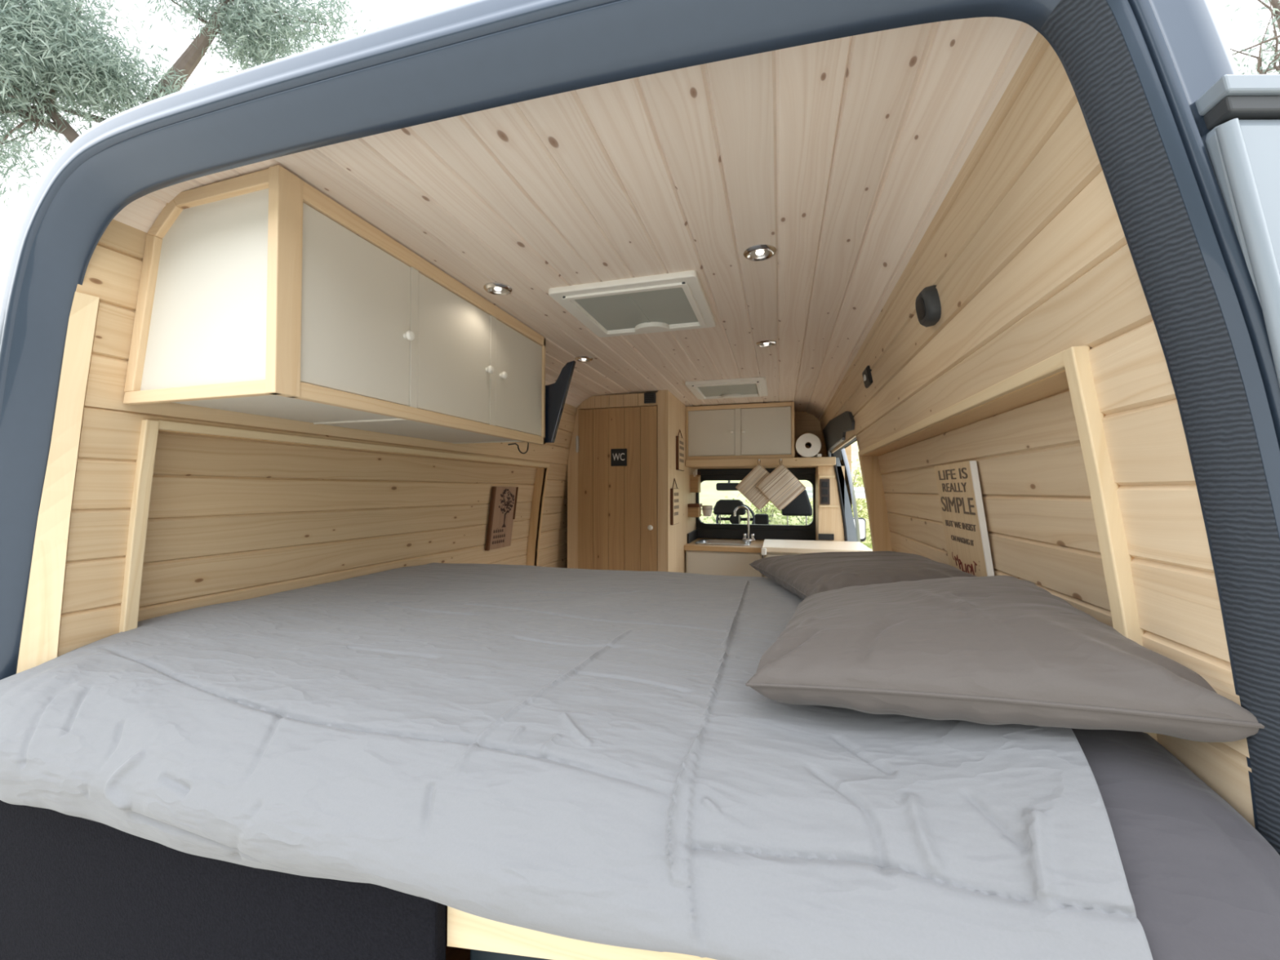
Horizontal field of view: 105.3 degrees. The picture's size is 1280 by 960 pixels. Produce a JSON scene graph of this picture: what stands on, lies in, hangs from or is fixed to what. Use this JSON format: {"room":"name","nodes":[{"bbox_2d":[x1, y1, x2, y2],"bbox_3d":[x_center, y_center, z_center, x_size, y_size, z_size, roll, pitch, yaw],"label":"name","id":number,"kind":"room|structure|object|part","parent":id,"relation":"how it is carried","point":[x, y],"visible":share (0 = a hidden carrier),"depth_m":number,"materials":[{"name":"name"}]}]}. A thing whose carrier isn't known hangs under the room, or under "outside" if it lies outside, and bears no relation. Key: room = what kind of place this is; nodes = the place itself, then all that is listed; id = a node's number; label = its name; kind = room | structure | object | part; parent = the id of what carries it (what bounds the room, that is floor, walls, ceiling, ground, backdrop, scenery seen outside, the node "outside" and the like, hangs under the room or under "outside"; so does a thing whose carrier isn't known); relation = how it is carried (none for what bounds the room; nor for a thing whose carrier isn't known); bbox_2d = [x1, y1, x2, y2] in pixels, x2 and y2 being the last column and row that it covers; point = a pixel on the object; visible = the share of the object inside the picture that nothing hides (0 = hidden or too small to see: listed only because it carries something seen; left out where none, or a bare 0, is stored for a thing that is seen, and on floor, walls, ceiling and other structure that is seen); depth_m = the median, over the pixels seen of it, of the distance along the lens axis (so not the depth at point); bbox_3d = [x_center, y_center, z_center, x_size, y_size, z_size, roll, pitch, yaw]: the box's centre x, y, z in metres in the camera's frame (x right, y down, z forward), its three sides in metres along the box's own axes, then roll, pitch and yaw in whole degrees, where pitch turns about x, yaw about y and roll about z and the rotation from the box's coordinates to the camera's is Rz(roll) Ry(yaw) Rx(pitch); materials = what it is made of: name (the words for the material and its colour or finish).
{"room":"vehicle interior","nodes":[
{"label":"vehicle interior","id":0,"kind":"room"},
{"bbox_2d":[16,218,577,673],"bbox_3d":[-0.684,0.447,2.434,0.266,1.810,3.200,0,-1,16],"label":"wall","id":1,"kind":"structure","parent":0,"point":[147,511],"depth_m":1.20,"materials":[{"name":"brown wood"}]},
{"bbox_3d":[-1.057,0.249,1.020,0.095,0.746,0.023,0,-1,16],"label":"niche trim","id":2,"kind":"part","parent":1,"relation":"part of","materials":[{"name":"brown wood"}]},
{"bbox_2d":[123,164,545,444],"bbox_3d":[-0.687,-0.346,1.411,0.419,0.408,1.031,0,-1,16],"label":"upper cabinet","id":3,"kind":"object","parent":1,"relation":"attached to","point":[260,293],"visible":1,"depth_m":0.97,"materials":[{"name":"white laminate"}]},
{"bbox_3d":[-0.986,-0.330,0.971,0.082,0.309,0.016,0,-1,16],"label":"edge frame","id":4,"kind":"part","parent":3,"relation":"part of","materials":[{"name":"brown wood"}]},
{"bbox_3d":[-0.931,-0.515,0.959,0.081,0.074,0.016,0,-1,16],"label":"edge frame","id":5,"kind":"part","parent":3,"relation":"part of","materials":[{"name":"brown wood"}]},
{"bbox_3d":[-0.834,-0.165,0.923,0.403,0.026,0.016,0,-1,16],"label":"edge frame","id":6,"kind":"part","parent":3,"relation":"part of","materials":[{"name":"brown wood"}]},
{"bbox_3d":[-0.831,-0.358,0.938,0.382,0.383,0.014,0,-1,16],"label":"panel","id":7,"kind":"part","parent":3,"relation":"part of","materials":[{"name":"white laminate"}]},
{"bbox_3d":[-0.772,-0.544,0.914,0.273,0.031,0.016,0,-1,16],"label":"edge frame","id":8,"kind":"part","parent":3,"relation":"part of","materials":[{"name":"brown wood"}]},
{"bbox_3d":[-0.646,-0.357,0.888,0.024,0.407,0.048,0,-1,16],"label":"corner post","id":9,"kind":"part","parent":3,"relation":"part of","materials":[{"name":"brown wood"}]},
{"bbox_3d":[-0.694,-0.161,1.413,0.388,0.014,1.011,0,-1,16],"label":"panel","id":10,"kind":"part","parent":3,"relation":"part of","materials":[{"name":"white laminate"}]},
{"bbox_3d":[-0.602,-0.351,1.049,0.012,0.339,0.284,0,-1,16],"label":"door","id":11,"kind":"part","parent":3,"relation":"part of","materials":[{"name":"white laminate"}]},
{"bbox_3d":[-0.552,-0.344,1.165,0.024,0.023,0.024,0,-1,16],"label":"knob","id":12,"kind":"part","parent":3,"relation":"part of","materials":[{"name":"white plastic"}]},
{"bbox_3d":[-0.506,-0.158,1.374,0.020,0.030,0.995,0,-1,16],"label":"rail","id":13,"kind":"part","parent":3,"relation":"part of","materials":[{"name":"brown wood"}]},
{"bbox_3d":[-0.506,-0.533,1.382,0.020,0.035,0.995,0,-1,16],"label":"rail","id":14,"kind":"part","parent":3,"relation":"part of","materials":[{"name":"brown wood"}]},
{"bbox_3d":[-0.513,-0.345,1.361,0.012,0.339,0.312,0,-1,16],"label":"door","id":15,"kind":"part","parent":3,"relation":"part of","materials":[{"name":"white laminate"}]},
{"bbox_3d":[-0.556,-0.337,1.894,0.382,0.383,0.014,0,-1,16],"label":"panel","id":16,"kind":"part","parent":3,"relation":"part of","materials":[{"name":"white laminate"}]},
{"bbox_3d":[-0.459,-0.337,1.490,0.024,0.023,0.024,0,-1,16],"label":"knob","id":17,"kind":"part","parent":3,"relation":"part of","materials":[{"name":"white plastic"}]},
{"bbox_3d":[-0.438,-0.336,1.564,0.024,0.023,0.024,0,-1,16],"label":"knob","id":18,"kind":"part","parent":3,"relation":"part of","materials":[{"name":"white plastic"}]},
{"bbox_2d":[507,442,528,453],"bbox_3d":[-0.514,-0.163,2.030,0.100,0.113,0.224,1,-1,-24],"label":"cable","id":19,"kind":"object","parent":3,"relation":"hanging from","point":[527,442],"visible":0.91,"depth_m":1.97,"materials":[{"name":"black plastic"}]},
{"bbox_3d":[-0.418,-0.338,1.691,0.012,0.339,0.310,0,-1,16],"label":"door","id":20,"kind":"part","parent":3,"relation":"part of","materials":[{"name":"white laminate"}]},
{"bbox_3d":[-0.371,-0.336,1.848,0.020,0.407,0.016,0,-1,16],"label":"post","id":21,"kind":"part","parent":3,"relation":"part of","materials":[{"name":"brown wood"}]},
{"bbox_2d":[514,360,575,443],"bbox_3d":[-0.465,-0.294,1.954,0.482,0.308,0.112,0,-1,16],"label":"screen","id":22,"kind":"object","parent":3,"relation":"attached to","point":[556,393],"visible":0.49,"depth_m":1.85,"materials":[{"name":"black plastic"}]},
{"bbox_3d":[-0.769,-0.098,1.899,0.016,0.019,1.812,0,-1,16],"label":"niche trim","id":23,"kind":"part","parent":1,"relation":"part of","materials":[{"name":"brown wood"}]},
{"bbox_2d":[484,486,518,551],"bbox_3d":[-0.698,0.190,2.472,0.052,0.310,0.223,0,-1,16],"label":"wall picture","id":24,"kind":"object","parent":1,"relation":"attached to","point":[503,503],"visible":1,"depth_m":2.46,"materials":[{"name":"brown wood"}]},
{"bbox_2d":[445,906,470,959],"bbox_3d":[0.402,1.380,3.039,1.860,0.030,5.000,0,-1,16],"label":"floor","id":25,"kind":"structure","parent":0,"point":[451,953],"depth_m":1.37,"materials":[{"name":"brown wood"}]},
{"bbox_2d":[447,906,715,959],"bbox_3d":[-0.129,0.895,1.199,1.720,0.862,1.201,0,-1,16],"label":"frame","id":26,"kind":"object","parent":25,"relation":"on","point":[464,930],"visible":0.02,"depth_m":0.58,"materials":[{"name":"brown wood"}]},
{"bbox_2d":[0,800,446,959],"bbox_3d":[-0.695,0.933,0.727,0.932,0.865,0.023,0,-1,16],"label":"panel","id":27,"kind":"object","parent":26,"relation":"attached to","point":[72,887],"visible":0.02,"depth_m":0.72,"materials":[{"name":"black fabric"}]},
{"bbox_2d":[470,949,551,959],"bbox_3d":[0.110,0.951,0.559,0.699,0.722,0.018,0,-1,16],"label":"door","id":28,"kind":"structure","parent":26,"relation":"attached to","point":[475,954],"depth_m":0.64,"materials":[{"name":"grey metal"}]},
{"bbox_2d":[53,728,1279,959],"bbox_3d":[-0.135,0.399,1.166,1.797,0.255,1.279,0,-1,16],"label":"mattress","id":29,"kind":"object","parent":26,"relation":"on","point":[1203,882],"visible":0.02,"depth_m":0.40,"materials":[{"name":"fabric"}]},
{"bbox_2d":[0,562,1153,959],"bbox_3d":[-0.201,0.393,1.184,1.686,0.280,1.327,0,-1,16],"label":"duvet","id":30,"kind":"object","parent":29,"relation":"on","point":[588,755],"visible":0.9,"depth_m":0.58,"materials":[{"name":"grey fabric"}]},
{"bbox_2d":[749,551,977,599],"bbox_3d":[0.551,0.257,1.320,0.521,0.114,0.528,0,-1,16],"label":"pillow","id":31,"kind":"object","parent":30,"relation":"on","point":[805,575],"visible":0.76,"depth_m":1.20,"materials":[{"name":"beige fabric"}]},
{"bbox_2d":[745,575,1264,742],"bbox_3d":[0.441,0.229,0.731,0.457,0.146,0.494,-1,-1,26],"label":"pillow","id":32,"kind":"object","parent":30,"relation":"on","point":[994,650],"visible":1,"depth_m":0.56,"materials":[{"name":"beige fabric"}]},
{"bbox_2d":[684,538,764,577],"bbox_3d":[0.608,0.898,3.430,0.513,0.910,0.485,0,-1,16],"label":"base cabinet","id":33,"kind":"object","parent":25,"relation":"on","point":[704,559],"visible":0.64,"depth_m":3.23,"materials":[{"name":"white laminate"}]},
{"bbox_2d":[684,538,764,552],"bbox_3d":[0.609,0.460,3.443,0.513,0.033,0.477,0,-1,16],"label":"countertop","id":34,"kind":"structure","parent":33,"relation":"on","point":[755,546],"depth_m":3.24,"materials":[{"name":"brown wood"}]},
{"bbox_2d":[694,538,751,546],"bbox_3d":[0.590,0.499,3.441,0.374,0.128,0.314,0,-1,16],"label":"sink","id":35,"kind":"object","parent":34,"relation":"in","point":[704,541],"visible":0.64,"depth_m":3.55,"materials":[{"name":"metal"}]},
{"bbox_2d":[733,506,755,541],"bbox_3d":[0.756,0.317,3.563,0.193,0.258,0.100,0,-1,-13],"label":"faucet","id":36,"kind":"object","parent":34,"relation":"on","point":[744,535],"visible":0.99,"depth_m":3.56,"materials":[{"name":"silver metal"}]},
{"bbox_3d":[0.738,0.314,3.538,0.152,0.253,0.018,1,-1,-32],"label":"spout","id":37,"kind":"part","parent":36,"relation":"part of","materials":[{"name":"silver metal"}]},
{"bbox_3d":[0.798,0.435,3.570,0.090,0.022,0.070,0,-1,16],"label":"plate","id":38,"kind":"part","parent":36,"relation":"part of","materials":[{"name":"silver metal"}]},
{"bbox_3d":[0.550,0.896,3.223,0.480,0.825,0.014,0,-1,16],"label":"door","id":39,"kind":"part","parent":33,"relation":"part of","materials":[{"name":"white laminate"}]},
{"bbox_2d":[713,499,746,524],"bbox_3d":[0.908,0.794,4.775,0.400,1.215,0.724,0,-1,16],"label":"seat","id":40,"kind":"object","parent":25,"relation":"on","point":[722,507],"visible":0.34,"depth_m":4.46,"materials":[{"name":"fabric"}]},
{"bbox_2d":[754,514,768,524],"bbox_3d":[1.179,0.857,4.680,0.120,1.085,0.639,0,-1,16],"label":"seat","id":41,"kind":"object","parent":25,"relation":"on","point":[758,518],"visible":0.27,"depth_m":4.38,"materials":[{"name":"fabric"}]},
{"bbox_2d":[685,457,844,541],"bbox_3d":[0.870,0.617,3.402,1.030,1.512,0.455,0,-1,16],"label":"frame","id":42,"kind":"structure","parent":25,"relation":"on","point":[828,517],"depth_m":3.23,"materials":[{"name":"brown wood"}]},
{"bbox_2d":[685,401,795,459],"bbox_3d":[0.717,-0.322,3.468,0.718,0.365,0.448,0,-1,16],"label":"upper cabinet","id":43,"kind":"object","parent":42,"relation":"on","point":[753,430],"visible":0.98,"depth_m":3.27,"materials":[{"name":"white laminate"}]},
{"bbox_3d":[0.486,-0.321,3.329,0.314,0.310,0.014,0,-1,16],"label":"door","id":44,"kind":"part","parent":43,"relation":"part of","materials":[{"name":"white laminate"}]},
{"bbox_3d":[0.662,-0.494,3.284,0.716,0.028,0.022,0,-1,16],"label":"rail","id":45,"kind":"part","parent":43,"relation":"part of","materials":[{"name":"brown wood"}]},
{"bbox_3d":[0.662,-0.154,3.277,0.716,0.021,0.022,0,-1,16],"label":"rail","id":46,"kind":"part","parent":43,"relation":"part of","materials":[{"name":"brown wood"}]},
{"bbox_3d":[0.832,-0.323,3.230,0.319,0.310,0.014,0,-1,16],"label":"door","id":47,"kind":"part","parent":43,"relation":"part of","materials":[{"name":"white laminate"}]},
{"bbox_2d":[735,458,769,510],"bbox_3d":[0.780,0.031,3.189,0.308,0.335,0.031,0,-1,16],"label":"pot holder","id":48,"kind":"object","parent":42,"relation":"hanging from","point":[748,487],"visible":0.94,"depth_m":3.19,"materials":[{"name":"fabric"}]},
{"bbox_2d":[756,458,805,511],"bbox_3d":[0.907,0.032,3.141,0.308,0.335,0.053,0,-1,16],"label":"pot holder","id":49,"kind":"object","parent":42,"relation":"hanging from","point":[780,486],"visible":1,"depth_m":3.12,"materials":[{"name":"fabric"}]},
{"bbox_2d":[795,433,821,457],"bbox_3d":[1.108,-0.221,3.225,0.158,0.155,0.202,0,-1,16],"label":"paper roll","id":50,"kind":"object","parent":42,"relation":"on","point":[811,440],"visible":0.92,"depth_m":3.13,"materials":[{"name":"white paper"}]},
{"bbox_2d":[819,479,830,504],"bbox_3d":[1.228,0.077,3.240,0.061,0.169,0.017,0,-1,16],"label":"switch panel","id":51,"kind":"object","parent":42,"relation":"attached to","point":[824,486],"visible":1,"depth_m":3.23,"materials":[{"name":"black plastic"}]},
{"bbox_3d":[1.309,0.641,3.363,0.165,1.461,0.288,0,-1,16],"label":"post","id":52,"kind":"part","parent":42,"relation":"part of","materials":[{"name":"brown wood"}]},
{"bbox_2d":[764,551,801,577],"bbox_3d":[1.002,0.886,3.032,0.425,0.918,0.464,0,-1,16],"label":"base cabinet","id":53,"kind":"object","parent":25,"relation":"on","point":[768,553],"visible":0.06,"depth_m":2.88,"materials":[{"name":"white laminate"}]},
{"bbox_3d":[0.946,0.871,2.835,0.405,0.860,0.014,0,-1,16],"label":"door","id":54,"kind":"part","parent":53,"relation":"part of","materials":[{"name":"white laminate"}]},
{"bbox_2d":[760,538,872,555],"bbox_3d":[1.063,0.417,2.996,0.603,0.043,0.522,0,-1,16],"label":"countertop","id":55,"kind":"structure","parent":53,"relation":"on","point":[771,545],"depth_m":2.89,"materials":[{"name":"white wood"}]},
{"bbox_3d":[0.720,0.416,2.838,0.030,0.040,0.028,0,-1,16],"label":"corner guard","id":56,"kind":"part","parent":55,"relation":"part of","materials":[{"name":"white plastic"}]},
{"bbox_2d":[781,489,812,524],"bbox_3d":[1.475,0.738,4.613,0.360,1.322,0.724,0,-1,16],"label":"seat","id":57,"kind":"object","parent":25,"relation":"on","point":[801,505],"visible":0.2,"depth_m":4.29,"materials":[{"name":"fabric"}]},
{"bbox_2d":[113,17,1038,420],"bbox_3d":[0.154,-0.505,2.215,1.493,0.089,3.198,0,-1,16],"label":"ceiling","id":58,"kind":"structure","parent":0,"point":[839,156],"depth_m":0.94,"materials":[{"name":"brown wood"}]},
{"bbox_2d":[483,280,511,295],"bbox_3d":[-0.411,-0.553,1.412,0.080,0.012,0.079,0,-1,16],"label":"recessed light","id":59,"kind":"object","parent":58,"relation":"in","point":[496,288],"visible":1,"depth_m":1.40,"materials":[{"name":"silver metal"}]},
{"bbox_3d":[-0.411,-0.551,1.412,0.022,0.005,0.021,0,-1,16],"label":"bulb","id":60,"kind":"part","parent":59,"relation":"part of","materials":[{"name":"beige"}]},
{"bbox_2d":[574,355,592,361],"bbox_3d":[-0.249,-0.537,2.162,0.080,0.012,0.079,0,-1,16],"label":"recessed light","id":61,"kind":"object","parent":58,"relation":"in","point":[580,358],"visible":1,"depth_m":2.15,"materials":[{"name":"silver metal"}]},
{"bbox_2d":[548,270,715,337],"bbox_3d":[-0.002,-0.539,1.556,0.435,0.028,0.423,0,-1,16],"label":"ceiling vent","id":62,"kind":"object","parent":58,"relation":"in","point":[672,301],"visible":1,"depth_m":1.50,"materials":[{"name":"white plastic"}]},
{"bbox_3d":[0.036,-0.530,1.687,0.123,0.016,0.050,0,-1,16],"label":"handle","id":63,"kind":"part","parent":62,"relation":"part of","materials":[{"name":"white plastic"}]},
{"bbox_2d":[684,377,767,399],"bbox_3d":[0.505,-0.513,2.785,0.422,0.028,0.450,0,-1,16],"label":"ceiling vent","id":64,"kind":"object","parent":58,"relation":"in","point":[755,386],"visible":1,"depth_m":2.73,"materials":[{"name":"white plastic"}]},
{"bbox_3d":[0.547,-0.504,2.929,0.123,0.016,0.050,0,-1,16],"label":"handle","id":65,"kind":"part","parent":64,"relation":"part of","materials":[{"name":"white plastic"}]},
{"bbox_2d":[742,244,777,261],"bbox_3d":[0.294,-0.557,1.196,0.080,0.012,0.079,0,-1,16],"label":"recessed light","id":66,"kind":"object","parent":58,"relation":"in","point":[760,252],"visible":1,"depth_m":1.19,"materials":[{"name":"silver metal"}]},
{"bbox_3d":[0.294,-0.556,1.196,0.022,0.005,0.021,0,-1,16],"label":"bulb","id":67,"kind":"part","parent":66,"relation":"part of","materials":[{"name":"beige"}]},
{"bbox_2d":[755,340,777,346],"bbox_3d":[0.500,-0.542,1.933,0.080,0.012,0.079,0,-1,16],"label":"recessed light","id":68,"kind":"object","parent":58,"relation":"in","point":[762,343],"visible":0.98,"depth_m":1.93,"materials":[{"name":"silver metal"}]},
{"bbox_2d":[567,390,696,573],"bbox_3d":[-0.006,0.429,3.388,0.636,1.886,0.994,0,-1,16],"label":"wall partition","id":69,"kind":"structure","parent":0,"point":[671,412],"depth_m":2.98,"materials":[{"name":"brown wood"}]},
{"bbox_2d":[575,405,657,571],"bbox_3d":[-0.149,0.455,2.895,0.506,1.774,0.064,0,-1,16],"label":"door","id":70,"kind":"structure","parent":69,"relation":"in","point":[618,505],"depth_m":2.91,"materials":[{"name":"brown wood"}]},
{"bbox_2d":[610,448,626,466],"bbox_3d":[-0.126,-0.135,2.907,0.100,0.103,0.007,0,-1,16],"label":"sign","id":71,"kind":"object","parent":70,"relation":"attached to","point":[618,456],"visible":1,"depth_m":2.90,"materials":[{"name":"black plastic"}]},
{"bbox_3d":[0.061,0.275,2.827,0.032,0.032,0.042,0,-1,16],"label":"handle","id":72,"kind":"part","parent":70,"relation":"part of","materials":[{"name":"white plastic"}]},
{"bbox_2d":[644,392,655,403],"bbox_3d":[0.058,-0.482,2.865,0.069,0.062,0.013,0,-1,16],"label":"air vent","id":73,"kind":"object","parent":69,"relation":"in","point":[649,397],"visible":1,"depth_m":2.86,"materials":[{"name":"grey plastic"}]},
{"bbox_2d":[670,478,679,524],"bbox_3d":[0.214,0.128,2.972,0.019,0.280,0.185,0,-1,16],"label":"hanging sign","id":74,"kind":"object","parent":69,"relation":"attached to","point":[674,492],"visible":1,"depth_m":2.92,"materials":[{"name":"brown wood"}]},
{"bbox_2d":[675,429,684,471],"bbox_3d":[0.260,-0.194,3.140,0.019,0.265,0.190,0,-1,16],"label":"hanging sign","id":75,"kind":"object","parent":69,"relation":"attached to","point":[680,442],"visible":1,"depth_m":3.09,"materials":[{"name":"brown wood"}]},
{"bbox_2d":[689,470,700,492],"bbox_3d":[0.412,0.010,3.565,0.076,0.163,0.121,0,-1,16],"label":"wall box","id":76,"kind":"object","parent":69,"relation":"attached to","point":[695,480],"visible":1,"depth_m":3.52,"materials":[{"name":"brown wood"}]},
{"bbox_2d":[687,503,713,517],"bbox_3d":[0.440,0.216,3.505,0.161,0.093,0.204,0,-1,16],"label":"cup holder","id":77,"kind":"object","parent":69,"relation":"attached to","point":[694,509],"visible":0.94,"depth_m":3.43,"materials":[{"name":"brown wood"}]},
{"bbox_2d":[702,505,712,515],"bbox_3d":[0.489,0.225,3.549,0.078,0.078,0.078,0,-1,16],"label":"cup","id":78,"kind":"object","parent":77,"relation":"in","point":[705,512],"visible":0.93,"depth_m":3.52,"materials":[{"name":"ceramic"}]},
{"bbox_2d":[697,411,851,577],"bbox_3d":[0.641,0.405,3.730,1.810,1.950,0.031,0,-1,16],"label":"wall","id":79,"kind":"structure","parent":0,"point":[804,422],"depth_m":3.56,"materials":[{"name":"brown wood"}]},
{"bbox_2d":[696,473,815,530],"bbox_3d":[0.865,0.139,3.666,0.885,0.458,0.052,0,-1,16],"label":"window","id":80,"kind":"structure","parent":79,"relation":"in","point":[811,526],"depth_m":3.62,"materials":[{"name":"black plastic"}]},
{"bbox_2d":[695,467,815,479],"bbox_3d":[0.843,-0.047,3.621,0.865,0.080,0.053,0,-1,16],"label":"roller blind","id":81,"kind":"object","parent":80,"relation":"attached to","point":[799,473],"visible":0.67,"depth_m":3.64,"materials":[{"name":"black fabric"}]},
{"bbox_2d":[687,528,834,543],"bbox_3d":[0.842,0.402,3.443,0.964,0.081,0.378,0,-1,16],"label":"backsplash","id":82,"kind":"structure","parent":79,"relation":"attached to","point":[713,533],"depth_m":3.60,"materials":[{"name":"black plastic"}]},
{"bbox_3d":[1.110,0.091,5.535,1.760,0.934,0.974,0,-1,16],"label":"window","id":83,"kind":"structure","parent":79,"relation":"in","visible":0},
{"bbox_2d":[715,480,738,490],"bbox_3d":[0.968,0.010,5.324,0.255,0.211,0.168,0,-1,16],"label":"mirror","id":84,"kind":"object","parent":83,"relation":"attached to","point":[728,486],"visible":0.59,"depth_m":5.25,"materials":[{"name":"black plastic"}]},
{"bbox_2d":[853,517,866,542],"bbox_3d":[2.030,0.487,4.816,0.362,0.232,0.084,0,-1,16],"label":"mirror","id":85,"kind":"object","parent":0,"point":[862,522],"visible":0.38,"depth_m":4.74,"materials":[{"name":"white plastic"}]},
{"bbox_2d":[819,31,1254,827],"bbox_3d":[0.991,0.437,1.955,0.266,1.811,3.198,0,-1,16],"label":"wall","id":86,"kind":"structure","parent":0,"point":[1043,366],"depth_m":0.66,"materials":[{"name":"brown wood"}]},
{"bbox_2d":[0,0,1279,855],"bbox_3d":[0.518,0.507,3.598,2.145,2.240,6.198,0,-1,16],"label":"trim","id":87,"kind":"structure","parent":86,"relation":"attached to","point":[1137,71],"depth_m":0.55,"materials":[{"name":"metal"}]},
{"bbox_2d":[715,504,755,524],"bbox_3d":[0.996,0.408,5.096,0.354,0.337,0.319,1,-1,-22],"label":"steering wheel","id":88,"kind":"object","parent":87,"relation":"attached to","point":[733,519],"visible":0.45,"depth_m":5.08,"materials":[{"name":"black plastic"}]},
{"bbox_2d":[822,411,856,460],"bbox_3d":[1.131,-0.248,2.720,0.112,0.212,1.238,0,-1,16],"label":"track cover","id":89,"kind":"object","parent":86,"relation":"attached to","point":[834,433],"visible":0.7,"depth_m":2.67,"materials":[{"name":"grey plastic"}]},
{"bbox_3d":[1.058,0.615,2.122,0.183,1.460,0.036,0,-1,16],"label":"door post","id":90,"kind":"part","parent":86,"relation":"part of","materials":[{"name":"brown wood"}]},
{"bbox_2d":[862,365,872,388],"bbox_3d":[0.793,-0.359,1.700,0.024,0.061,0.105,0,-1,16],"label":"light switch","id":91,"kind":"object","parent":86,"relation":"attached to","point":[867,375],"visible":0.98,"depth_m":1.67,"materials":[{"name":"black plastic"}]},
{"bbox_2d":[915,284,941,327],"bbox_3d":[0.589,-0.354,0.997,0.038,0.074,0.082,0,-1,16],"label":"wall fitting","id":92,"kind":"object","parent":86,"relation":"attached to","point":[927,304],"visible":1,"depth_m":0.97,"materials":[{"name":"grey plastic"}]},
{"bbox_3d":[0.743,-0.132,1.365,0.017,0.019,1.617,0,-1,16],"label":"niche trim","id":93,"kind":"part","parent":86,"relation":"part of","materials":[{"name":"brown wood"}]},
{"bbox_2d":[933,460,994,577],"bbox_3d":[0.788,0.125,1.189,0.052,0.330,0.265,0,-1,16],"label":"wall sign","id":94,"kind":"object","parent":86,"relation":"attached to","point":[958,486],"visible":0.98,"depth_m":1.15,"materials":[{"name":"brown wood"}]},
{"bbox_3d":[0.554,0.228,0.558,0.098,0.768,0.023,0,-1,16],"label":"niche trim","id":95,"kind":"part","parent":86,"relation":"part of","materials":[{"name":"brown wood"}]},
{"bbox_2d":[1195,74,1279,388],"bbox_3d":[0.893,0.595,0.387,0.869,1.827,0.056,0,-1,0],"label":"door","id":96,"kind":"structure","parent":86,"relation":"in","point":[1242,112],"depth_m":0.39,"materials":[{"name":"grey paint"}]},
{"label":"outside","id":97,"kind":"structure","parent":0,"visible":0},
{"bbox_3d":[-4.617,1.692,-14.465,80.000,0.100,48.600,0,-1,16],"label":"ground","id":98,"kind":"structure","parent":97,"visible":0},
{"bbox_2d":[0,0,378,213],"bbox_3d":[-4.878,-1.747,4.660,4.106,7.702,1.635,0,-1,-14],"label":"tree","id":99,"kind":"object","parent":98,"relation":"on","point":[45,46],"visible":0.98,"depth_m":4.62,"materials":[{"name":"green plant"}]},
{"bbox_2d":[1223,0,1279,74],"bbox_3d":[5.923,-1.351,4.253,2.426,6.895,1.912,0,-1,16],"label":"bare tree","id":100,"kind":"object","parent":98,"relation":"on","point":[1275,11],"visible":0.18,"depth_m":4.30,"materials":[{"name":"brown plant"}]},
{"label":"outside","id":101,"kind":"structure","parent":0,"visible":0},
{"bbox_2d":[699,440,871,549],"bbox_3d":[5.558,0.126,21.045,50.000,5.021,25.600,0,-1,16],"label":"hillside","id":102,"kind":"structure","parent":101,"point":[709,495],"depth_m":14.78,"materials":[{"name":"green plant"}]},
{"bbox_2d":[701,495,783,524],"bbox_3d":[2.141,1.447,10.355,2.407,2.225,1.929,0,-1,16],"label":"shrub","id":103,"kind":"object","parent":102,"relation":"on","point":[726,496],"visible":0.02,"depth_m":10.30,"materials":[{"name":"green plant"}]},
{"bbox_2d":[711,493,801,524],"bbox_3d":[2.905,1.208,11.777,2.278,2.907,1.889,0,-1,16],"label":"shrub","id":104,"kind":"object","parent":102,"relation":"on","point":[766,511],"visible":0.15,"depth_m":11.58,"materials":[{"name":"green plant"}]},
{"bbox_2d":[773,504,870,538],"bbox_3d":[3.775,1.573,9.782,2.221,2.772,1.787,0,-1,16],"label":"shrub","id":105,"kind":"object","parent":102,"relation":"on","point":[785,517],"visible":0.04,"depth_m":10.00,"materials":[{"name":"green plant"}]},
{"bbox_2d":[805,487,866,498],"bbox_3d":[5.187,1.118,8.123,4.600,2.010,0.120,0,-1,16],"label":"guard rail","id":106,"kind":"object","parent":102,"relation":"on","point":[860,493],"visible":0.03,"depth_m":8.49,"materials":[{"name":"white metal"}]},
{"bbox_2d":[804,457,871,543],"bbox_3d":[4.788,0.812,11.693,2.311,2.686,1.903,0,-1,16],"label":"shrub","id":107,"kind":"object","parent":102,"relation":"on","point":[860,479],"visible":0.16,"depth_m":11.38,"materials":[{"name":"green plant"}]},
{"bbox_2d":[862,510,871,543],"bbox_3d":[5.577,1.397,10.027,1.745,2.250,2.001,1,-2,-45],"label":"shrub","id":108,"kind":"object","parent":102,"relation":"on","point":[863,510],"visible":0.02,"depth_m":10.12,"materials":[{"name":"green plant"}]},
{"bbox_2d":[862,530,872,550],"bbox_3d":[4.346,1.661,9.295,2.057,2.243,1.675,-1,-1,28],"label":"shrub","id":109,"kind":"object","parent":102,"relation":"on","point":[869,545],"visible":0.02,"depth_m":8.95,"materials":[{"name":"green plant"}]}
]}

